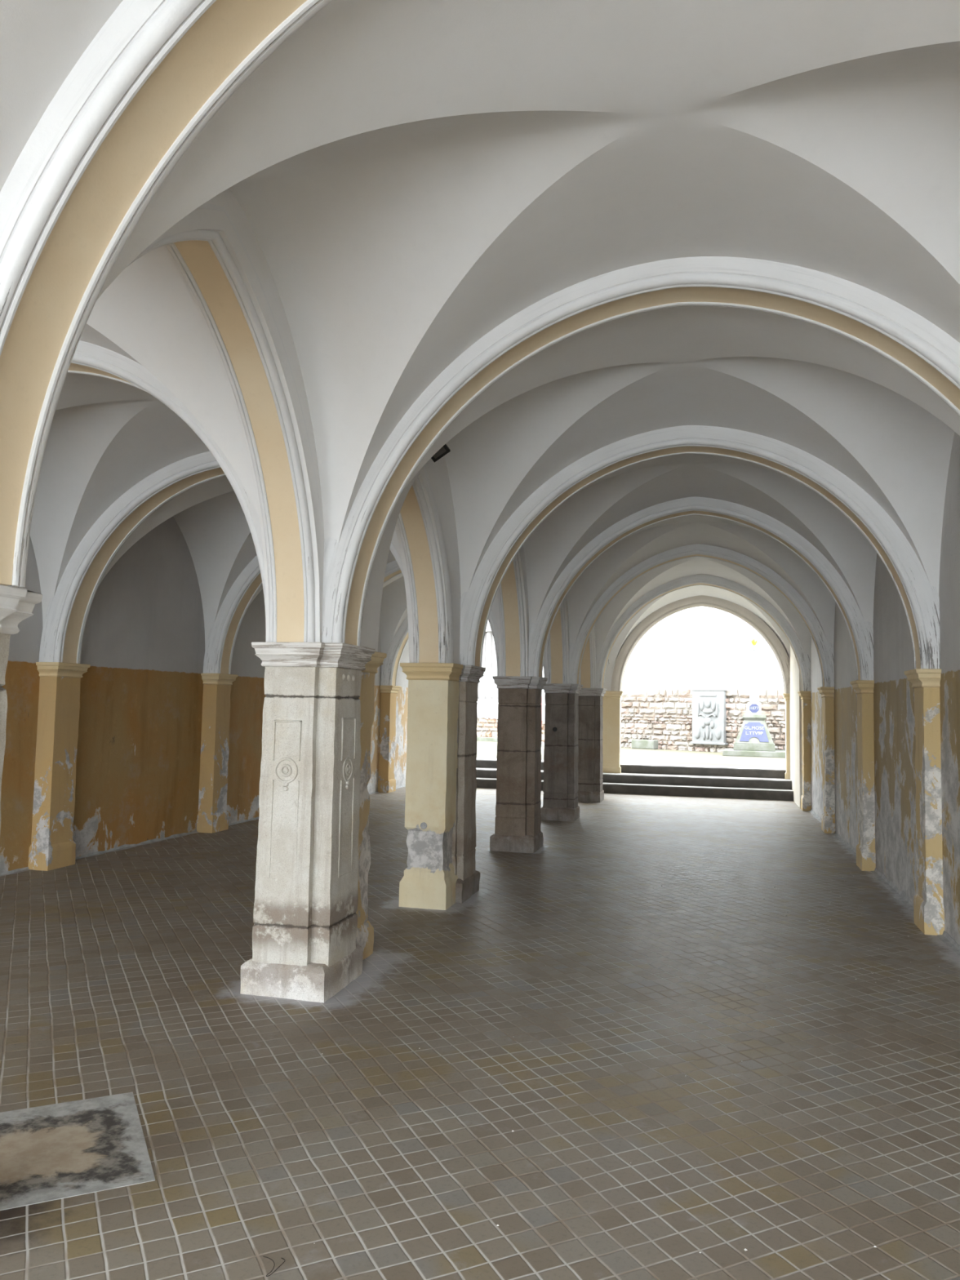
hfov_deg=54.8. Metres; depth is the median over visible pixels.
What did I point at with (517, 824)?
stone pillar
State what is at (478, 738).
kerb stone
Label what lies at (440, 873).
stone pillar
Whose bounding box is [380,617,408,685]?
arch
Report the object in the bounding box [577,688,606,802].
stone pillar
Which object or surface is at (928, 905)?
pilaster
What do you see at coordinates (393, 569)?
arch
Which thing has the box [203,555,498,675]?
arch
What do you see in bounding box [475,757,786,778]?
stone step
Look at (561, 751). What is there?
stone pillar
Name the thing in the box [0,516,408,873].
wall
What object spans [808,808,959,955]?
baseboard
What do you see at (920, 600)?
arch
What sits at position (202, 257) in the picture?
arch
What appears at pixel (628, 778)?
stone step
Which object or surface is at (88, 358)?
arch
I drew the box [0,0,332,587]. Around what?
arch
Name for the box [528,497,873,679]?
arch
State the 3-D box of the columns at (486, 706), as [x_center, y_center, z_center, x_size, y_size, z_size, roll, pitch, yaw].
[0.514,0.872,29.963,3.200,3.300,0.670,-2,-5,41]
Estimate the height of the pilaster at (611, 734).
1.600 m
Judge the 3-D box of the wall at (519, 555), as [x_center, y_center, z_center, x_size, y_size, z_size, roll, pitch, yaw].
[0.099,-0.866,9.361,0.330,2.390,2.744,0,-4,15]
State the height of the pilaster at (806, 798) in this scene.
1.930 m
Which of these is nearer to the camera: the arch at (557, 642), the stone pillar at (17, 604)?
the stone pillar at (17, 604)
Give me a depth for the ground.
21.28 m
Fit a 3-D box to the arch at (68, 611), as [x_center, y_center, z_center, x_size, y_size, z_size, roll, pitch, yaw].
[-2.187,-0.778,8.517,3.940,2.010,0.404,0,-4,14]
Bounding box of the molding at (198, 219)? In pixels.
[148,187,324,642]
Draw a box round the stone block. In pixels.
[631,738,657,749]
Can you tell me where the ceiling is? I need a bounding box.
[0,0,959,690]
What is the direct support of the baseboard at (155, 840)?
attached to the wall at (139, 752)
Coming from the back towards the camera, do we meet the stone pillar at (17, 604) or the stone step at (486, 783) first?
the stone step at (486, 783)
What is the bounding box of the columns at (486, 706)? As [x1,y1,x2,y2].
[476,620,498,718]
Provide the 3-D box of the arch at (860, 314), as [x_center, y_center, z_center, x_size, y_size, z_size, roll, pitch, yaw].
[1.061,-1.012,4.979,4.056,2.100,0.404,0,-4,14]
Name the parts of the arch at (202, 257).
moulding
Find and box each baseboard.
[0,784,405,876]
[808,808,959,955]
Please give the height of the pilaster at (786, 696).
1.600 m
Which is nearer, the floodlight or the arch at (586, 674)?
the floodlight
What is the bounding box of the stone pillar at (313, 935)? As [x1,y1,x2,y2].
[240,642,386,1002]
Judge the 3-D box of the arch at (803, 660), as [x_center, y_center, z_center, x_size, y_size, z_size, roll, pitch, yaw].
[3.736,-0.149,15.718,3.649,1.991,0.404,0,-4,14]
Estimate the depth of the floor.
4.07 m
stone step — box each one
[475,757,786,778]
[475,767,791,789]
[475,777,793,800]
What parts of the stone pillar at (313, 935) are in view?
carved panel, carved panel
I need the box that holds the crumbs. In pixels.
[321,871,911,1253]
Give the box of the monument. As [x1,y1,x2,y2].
[722,632,785,757]
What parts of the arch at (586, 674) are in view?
moulding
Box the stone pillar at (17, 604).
[0,584,42,832]
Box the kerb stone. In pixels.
[476,736,497,742]
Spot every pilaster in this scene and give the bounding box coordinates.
[27,662,90,871]
[196,673,237,833]
[377,685,400,792]
[602,690,624,773]
[782,693,790,779]
[797,690,811,811]
[817,687,835,833]
[849,680,875,871]
[904,668,944,935]
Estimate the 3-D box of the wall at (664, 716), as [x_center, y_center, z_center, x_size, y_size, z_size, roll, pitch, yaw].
[4.871,2.244,25.955,16.213,1.791,0.510,-2,-5,41]
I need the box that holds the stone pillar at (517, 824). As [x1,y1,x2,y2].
[489,675,547,853]
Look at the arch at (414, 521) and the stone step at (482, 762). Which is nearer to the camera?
the arch at (414, 521)
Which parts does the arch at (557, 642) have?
moulding, moulding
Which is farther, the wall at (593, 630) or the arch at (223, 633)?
the wall at (593, 630)
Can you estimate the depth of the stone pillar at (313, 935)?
5.14 m
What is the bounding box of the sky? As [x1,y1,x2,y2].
[478,606,783,720]
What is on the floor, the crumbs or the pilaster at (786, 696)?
the crumbs
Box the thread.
[262,1256,284,1276]
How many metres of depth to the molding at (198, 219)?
4.71 m
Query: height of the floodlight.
0.184 m
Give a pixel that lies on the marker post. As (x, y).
(542, 743)
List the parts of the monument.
year plate, cornice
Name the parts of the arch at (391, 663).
moulding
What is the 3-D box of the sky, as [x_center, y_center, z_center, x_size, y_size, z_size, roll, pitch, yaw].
[8.446,-2.269,37.337,50.000,12.700,4.000,0,-4,14]
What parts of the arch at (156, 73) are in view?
moulding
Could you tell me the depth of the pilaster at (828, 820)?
12.33 m
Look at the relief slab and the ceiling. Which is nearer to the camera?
the ceiling
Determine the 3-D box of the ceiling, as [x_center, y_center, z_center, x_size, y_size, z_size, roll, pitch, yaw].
[0.006,-0.732,9.260,8.340,2.105,19.200,0,-4,14]
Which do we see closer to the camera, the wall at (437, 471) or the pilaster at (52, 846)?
the wall at (437, 471)
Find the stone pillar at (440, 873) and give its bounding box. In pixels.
[399,662,485,910]
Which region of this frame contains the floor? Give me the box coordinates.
[0,786,959,1279]
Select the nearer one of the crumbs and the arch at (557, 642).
the crumbs
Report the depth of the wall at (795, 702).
16.17 m
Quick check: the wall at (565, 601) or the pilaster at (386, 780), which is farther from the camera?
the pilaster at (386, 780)
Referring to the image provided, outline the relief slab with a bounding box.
[690,687,728,745]
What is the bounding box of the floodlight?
[431,444,450,462]
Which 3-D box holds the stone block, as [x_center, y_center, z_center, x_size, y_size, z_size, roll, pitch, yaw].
[4.555,2.884,25.610,0.720,0.255,0.260,-2,-5,41]
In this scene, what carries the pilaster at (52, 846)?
attached to the wall at (139, 752)
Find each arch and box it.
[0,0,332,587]
[39,451,404,663]
[66,340,266,642]
[128,203,324,642]
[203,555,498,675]
[321,256,959,645]
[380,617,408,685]
[383,560,546,677]
[396,465,453,662]
[459,425,940,669]
[497,547,528,676]
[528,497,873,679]
[546,595,569,683]
[568,543,834,687]
[579,628,595,688]
[595,573,810,691]
[610,595,790,693]
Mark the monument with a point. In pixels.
(753, 739)
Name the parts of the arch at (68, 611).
moulding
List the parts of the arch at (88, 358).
moulding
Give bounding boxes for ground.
[476,740,785,767]
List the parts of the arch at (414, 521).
moulding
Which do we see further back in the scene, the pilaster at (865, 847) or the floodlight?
the pilaster at (865, 847)
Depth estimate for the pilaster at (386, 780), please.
16.81 m
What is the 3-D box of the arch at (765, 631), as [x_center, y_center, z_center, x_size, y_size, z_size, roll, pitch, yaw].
[4.310,0.079,18.017,3.450,1.881,0.404,0,-4,14]
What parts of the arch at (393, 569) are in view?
moulding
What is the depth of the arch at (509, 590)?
10.31 m
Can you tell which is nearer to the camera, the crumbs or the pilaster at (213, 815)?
the crumbs
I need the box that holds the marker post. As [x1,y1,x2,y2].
[541,689,544,746]
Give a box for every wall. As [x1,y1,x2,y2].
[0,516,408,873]
[360,456,461,664]
[476,688,785,752]
[495,545,528,676]
[545,594,568,684]
[591,625,595,688]
[789,645,802,808]
[810,431,959,945]
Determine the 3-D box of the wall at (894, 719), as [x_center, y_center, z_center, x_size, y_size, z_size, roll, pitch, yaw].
[3.704,-0.046,6.537,1.027,4.350,23.650,0,-4,14]
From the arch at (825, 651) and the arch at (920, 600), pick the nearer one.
the arch at (920, 600)
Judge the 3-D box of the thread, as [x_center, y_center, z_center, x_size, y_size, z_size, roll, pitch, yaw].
[-0.582,1.773,2.628,0.059,0.008,0.108,2,-4,-17]
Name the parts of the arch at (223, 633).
moulding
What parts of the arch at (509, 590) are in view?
moulding, moulding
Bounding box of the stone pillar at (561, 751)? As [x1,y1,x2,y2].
[540,683,582,822]

